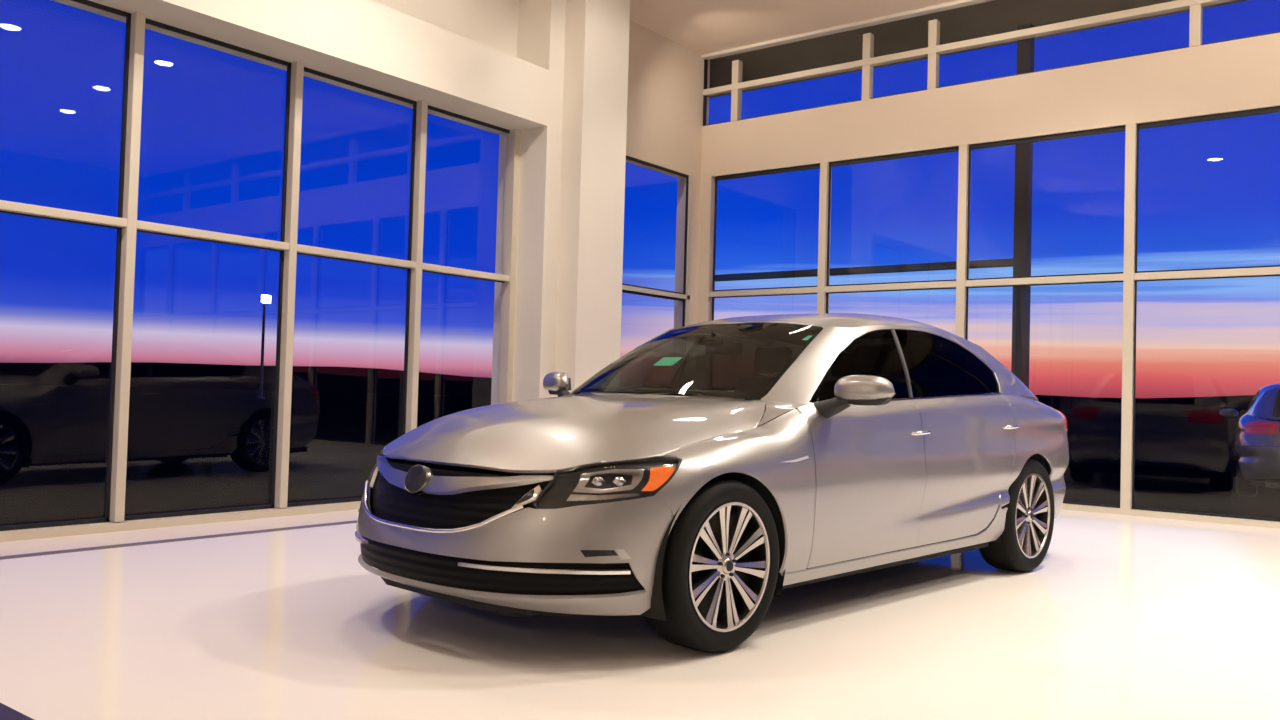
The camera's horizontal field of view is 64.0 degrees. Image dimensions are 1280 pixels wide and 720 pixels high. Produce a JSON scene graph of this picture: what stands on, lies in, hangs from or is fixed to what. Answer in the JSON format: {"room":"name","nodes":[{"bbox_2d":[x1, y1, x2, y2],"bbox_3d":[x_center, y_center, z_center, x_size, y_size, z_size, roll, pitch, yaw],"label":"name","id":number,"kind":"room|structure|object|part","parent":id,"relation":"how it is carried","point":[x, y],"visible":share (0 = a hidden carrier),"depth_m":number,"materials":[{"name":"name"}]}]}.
{"room":"car showroom","nodes":[
{"label":"car showroom","id":0,"kind":"room"},
{"bbox_2d":[0,510,358,555],"bbox_3d":[-4.059,1.151,5.872,0.920,0.120,16.470,0,-2,37],"label":"window sill","id":1,"kind":"structure","parent":0,"point":[164,533],"depth_m":6.74,"materials":[{"name":"white paint"}]},
{"bbox_2d":[52,0,629,404],"bbox_3d":[-4.759,-1.535,4.890,0.982,5.150,13.845,0,-2,37],"label":"wall","id":2,"kind":"structure","parent":0,"point":[554,72],"depth_m":9.59,"materials":[{"name":"white paint"}]},
{"bbox_2d":[0,520,356,559],"bbox_3d":[-3.647,1.153,5.556,0.120,0.120,16.470,0,-2,37],"label":"trim","id":3,"kind":"structure","parent":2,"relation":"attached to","point":[354,521],"depth_m":6.42,"materials":[{"name":"grey"}]},
{"bbox_2d":[0,0,520,541],"bbox_3d":[-5.191,-0.717,4.631,0.180,3.475,12.975,0,-2,37],"label":"window","id":4,"kind":"structure","parent":2,"relation":"in","point":[126,224],"depth_m":7.77,"materials":[{"name":"beige"}]},
{"bbox_2d":[0,509,1279,719],"bbox_3d":[1.642,1.180,1.500,13.210,0.120,16.470,0,-2,37],"label":"floor","id":5,"kind":"structure","parent":0,"point":[1122,617],"depth_m":4.14,"materials":[{"name":"white tile"}]},
{"bbox_2d":[0,703,33,719],"bbox_3d":[0.973,1.083,0.701,13.100,0.011,0.342,0,-2,37],"label":"trim","id":6,"kind":"structure","parent":5,"relation":"attached to","point":[6,713],"depth_m":3.08,"materials":[{"name":"grey"}]},
{"bbox_2d":[355,313,1068,652],"bbox_3d":[0.841,0.469,5.754,4.983,1.508,2.280,3,-2,-41],"label":"car","id":7,"kind":"object","parent":5,"relation":"on","point":[713,469],"visible":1,"depth_m":4.37,"materials":[{"name":"silver metal"}]},
{"bbox_2d":[369,467,378,486],"bbox_3d":[-1.167,0.509,4.500,0.074,0.094,0.096,0,-2,37],"label":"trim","id":8,"kind":"structure","parent":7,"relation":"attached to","point":[375,470],"depth_m":4.49,"materials":[{"name":"silver metal"}]},
{"bbox_2d":[372,457,551,528],"bbox_3d":[-0.818,0.547,4.119,1.141,0.243,0.244,0,-2,44],"label":"grille","id":9,"kind":"object","parent":7,"relation":"attached to","point":[418,495],"depth_m":3.91,"materials":[{"name":"black plastic"}]},
{"bbox_2d":[512,485,541,507],"bbox_3d":[-0.420,0.508,3.783,0.112,0.093,0.034,2,-2,-8],"label":"trim","id":10,"kind":"structure","parent":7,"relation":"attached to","point":[524,496],"depth_m":3.79,"materials":[{"name":"silver metal"}]},
{"bbox_2d":[543,372,568,390],"bbox_3d":[-0.495,0.124,5.945,0.111,0.116,0.263,3,-2,-29],"label":"mirror","id":11,"kind":"object","parent":7,"relation":"attached to","point":[553,381],"depth_m":5.85,"materials":[{"name":"silver metal"}]},
{"bbox_2d":[383,392,764,472],"bbox_3d":[-0.372,0.294,4.588,1.557,0.310,1.330,0,-2,44],"label":"hood","id":12,"kind":"object","parent":7,"relation":"attached to","point":[583,432],"depth_m":4.15,"materials":[{"name":"silver metal"}]},
{"bbox_2d":[580,549,630,559],"bbox_3d":[-0.124,0.709,3.735,0.123,0.039,0.156,0,-2,37],"label":"fog lamp","id":13,"kind":"object","parent":7,"relation":"on","point":[585,554],"depth_m":3.73,"materials":[{"name":"grey plastic"}]},
{"bbox_3d":[-0.186,0.557,6.029,0.126,0.747,0.969,0,-2,44],"label":"door","id":14,"kind":"part","parent":7,"relation":"part of","materials":[{"name":"silver metal"}]},
{"bbox_3d":[0.299,0.016,6.356,0.233,0.370,0.042,1,-2,12],"label":"pillar trim","id":15,"kind":"part","parent":7,"relation":"part of","materials":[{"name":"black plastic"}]},
{"bbox_3d":[0.525,0.575,6.780,0.122,0.780,1.091,0,-2,44],"label":"door","id":16,"kind":"part","parent":7,"relation":"part of","materials":[{"name":"silver metal"}]},
{"bbox_2d":[705,331,742,353],"bbox_3d":[0.416,-0.091,5.414,0.240,0.116,0.116,0,-2,44],"label":"mirror","id":17,"kind":"object","parent":7,"relation":"attached to","point":[721,347],"depth_m":5.42,"materials":[{"name":"black plastic"}]},
{"bbox_3d":[0.723,0.404,6.259,0.499,0.620,0.307,0,-2,44],"label":"seat","id":18,"kind":"part","parent":7,"relation":"part of","materials":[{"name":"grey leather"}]},
{"bbox_2d":[785,456,808,461],"bbox_3d":[0.653,0.422,4.351,0.014,0.026,0.205,0,-2,44],"label":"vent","id":19,"kind":"object","parent":7,"relation":"attached to","point":[787,458],"depth_m":4.37,"materials":[{"name":"silver metal"}]},
{"bbox_3d":[1.226,0.042,6.264,1.669,0.472,3.308,0,-2,44],"label":"cabin frame","id":20,"kind":"part","parent":7,"relation":"part of","materials":[{"name":"silver metal"}]},
{"bbox_3d":[1.060,0.557,4.843,0.126,0.747,0.969,0,-2,44],"label":"door","id":21,"kind":"part","parent":7,"relation":"part of","materials":[{"name":"silver metal"}]},
{"bbox_2d":[834,375,894,399],"bbox_3d":[0.990,0.124,4.530,0.263,0.116,0.111,1,-2,27],"label":"mirror","id":22,"kind":"object","parent":7,"relation":"on","point":[851,387],"depth_m":4.49,"materials":[{"name":"silver metal"}]},
{"bbox_3d":[1.353,0.896,5.126,0.064,0.226,2.166,0,-2,44],"label":"rocker panel","id":23,"kind":"part","parent":7,"relation":"part of","materials":[{"name":"silver metal"}]},
{"bbox_3d":[1.362,0.016,5.343,0.042,0.370,0.233,2,-2,-15],"label":"pillar trim","id":24,"kind":"part","parent":7,"relation":"part of","materials":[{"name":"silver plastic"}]},
{"bbox_3d":[1.421,0.365,5.143,0.048,0.025,0.174,0,-2,44],"label":"door handle","id":25,"kind":"part","parent":7,"relation":"part of","materials":[{"name":"silver metal"}]},
{"bbox_3d":[1.774,0.574,5.590,0.122,0.780,1.091,0,-2,44],"label":"door","id":26,"kind":"part","parent":7,"relation":"part of","materials":[{"name":"silver metal"}]},
{"bbox_3d":[2.150,0.387,5.907,0.048,0.024,0.174,0,-2,44],"label":"door handle","id":27,"kind":"part","parent":7,"relation":"part of","materials":[{"name":"silver metal"}]},
{"bbox_3d":[2.416,0.540,6.291,0.212,0.638,1.190,0,-2,34],"label":"quarter panel","id":28,"kind":"part","parent":7,"relation":"part of","materials":[{"name":"silver metal"}]},
{"bbox_2d":[626,20,709,327],"bbox_3d":[-0.071,-1.206,11.652,0.196,5.150,2.605,0,-2,37],"label":"wall","id":29,"kind":"structure","parent":0,"point":[666,77],"depth_m":12.07,"materials":[{"name":"beige paint"}]},
{"bbox_2d":[622,155,692,330],"bbox_3d":[-0.085,-0.450,11.501,0.090,3.630,2.100,0,-2,37],"label":"window","id":30,"kind":"structure","parent":29,"relation":"in","point":[684,296],"depth_m":12.29,"materials":[{"name":"beige"}]},
{"bbox_2d":[701,0,990,59],"bbox_3d":[6.356,-3.685,8.303,14.050,0.035,0.100,0,-2,37],"label":"trim","id":31,"kind":"structure","parent":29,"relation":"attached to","point":[960,3],"depth_m":11.39,"materials":[{"name":"white paint"}]},
{"bbox_2d":[630,0,993,59],"bbox_3d":[1.330,-4.132,1.870,14.600,0.200,16.650,0,-2,37],"label":"ceiling","id":32,"kind":"structure","parent":0,"point":[703,27],"depth_m":11.21,"materials":[{"name":"white paint"}]},
{"bbox_2d":[709,0,1248,97],"bbox_3d":[6.458,-3.723,9.217,17.000,0.200,1.230,0,-2,37],"label":"soffit","id":33,"kind":"structure","parent":0,"point":[994,17],"depth_m":11.62,"materials":[{"name":"beige paint"}]},
{"bbox_2d":[697,33,1279,322],"bbox_3d":[6.320,-0.694,8.280,14.054,4.285,0.140,0,-2,37],"label":"wall","id":34,"kind":"structure","parent":0,"point":[1240,74],"depth_m":10.35,"materials":[{"name":"beige paint"}]},
{"bbox_2d":[702,0,1279,125],"bbox_3d":[6.372,-3.268,8.328,14.052,0.865,0.108,0,-2,37],"label":"window","id":35,"kind":"structure","parent":34,"relation":"in","point":[934,49],"depth_m":10.79,"materials":[{"name":"beige"}]},
{"bbox_2d":[708,106,1279,528],"bbox_3d":[6.360,-0.377,8.208,13.900,3.650,0.140,0,-2,37],"label":"window","id":36,"kind":"structure","parent":34,"relation":"in","point":[1130,276],"depth_m":9.70,"materials":[{"name":"beige"}]},
{"label":"outside","id":37,"kind":"structure","parent":0,"visible":0},
{"bbox_2d":[0,384,1279,525],"bbox_3d":[-0.037,1.341,-0.039,280.000,0.375,280.000,0,-2,37],"label":"ground","id":38,"kind":"structure","parent":37,"point":[188,449],"depth_m":17.89,"materials":[{"name":"black asphalt"}]},
{"bbox_2d":[257,295,270,398],"bbox_3d":[-22.492,-0.775,61.044,0.440,6.200,0.600,0,-2,37],"label":"light","id":39,"kind":"object","parent":38,"relation":"on","point":[264,299],"visible":0.93,"depth_m":60.97,"materials":[{"name":"black metal"}]},
{"bbox_2d":[0,362,1260,417],"bbox_3d":[0.005,-0.188,0.006,264.320,3.036,264.320,0,-2,37],"label":"hills","id":40,"kind":"structure","parent":38,"relation":"on","point":[143,374],"depth_m":108.18,"materials":[{"name":"black"}]},
{"bbox_2d":[715,23,1034,388],"bbox_3d":[2.497,-1.051,12.516,4.540,5.285,0.280,0,-2,37],"label":"canopy frame","id":41,"kind":"object","parent":38,"relation":"on","point":[1020,262],"visible":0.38,"depth_m":11.20,"materials":[{"name":"black metal"}]},
{"bbox_3d":[4.187,-1.042,11.220,0.280,5.285,0.280,0,-2,37],"label":"post","id":42,"kind":"part","parent":41,"relation":"part of","materials":[{"name":"black metal"}]},
{"bbox_2d":[1219,383,1279,496],"bbox_3d":[9.186,1.072,14.094,2.280,1.508,4.983,0,-2,36],"label":"parked car","id":43,"kind":"object","parent":38,"relation":"on","point":[1257,462],"visible":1,"depth_m":12.62,"materials":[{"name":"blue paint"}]},
{"bbox_2d":[1219,409,1238,415],"bbox_3d":[8.777,0.782,15.273,0.263,0.116,0.111,1,-2,14],"label":"mirror","id":44,"kind":"object","parent":43,"relation":"attached to","point":[1224,412],"depth_m":15.22,"materials":[{"name":"blue paint"}]},
{"bbox_3d":[7.774,1.018,13.213,0.212,0.638,1.190,1,-2,21],"label":"quarter panel","id":45,"kind":"part","parent":43,"relation":"part of","materials":[{"name":"grey paint"}]},
{"bbox_3d":[8.111,0.897,12.122,1.703,0.349,0.496,1,-2,30],"label":"boot lid","id":46,"kind":"part","parent":43,"relation":"part of","materials":[{"name":"grey paint"}]},
{"bbox_2d":[1244,420,1279,433],"bbox_3d":[7.571,0.826,12.464,0.134,0.180,0.531,2,-2,-18],"label":"tail light","id":47,"kind":"object","parent":43,"relation":"attached to","point":[1254,426],"depth_m":12.43,"materials":[{"name":"red plastic"}]},
{"bbox_3d":[8.949,0.597,13.539,1.669,0.472,3.308,1,-2,30],"label":"cabin frame","id":48,"kind":"part","parent":43,"relation":"part of","materials":[{"name":"grey paint"}]}
]}

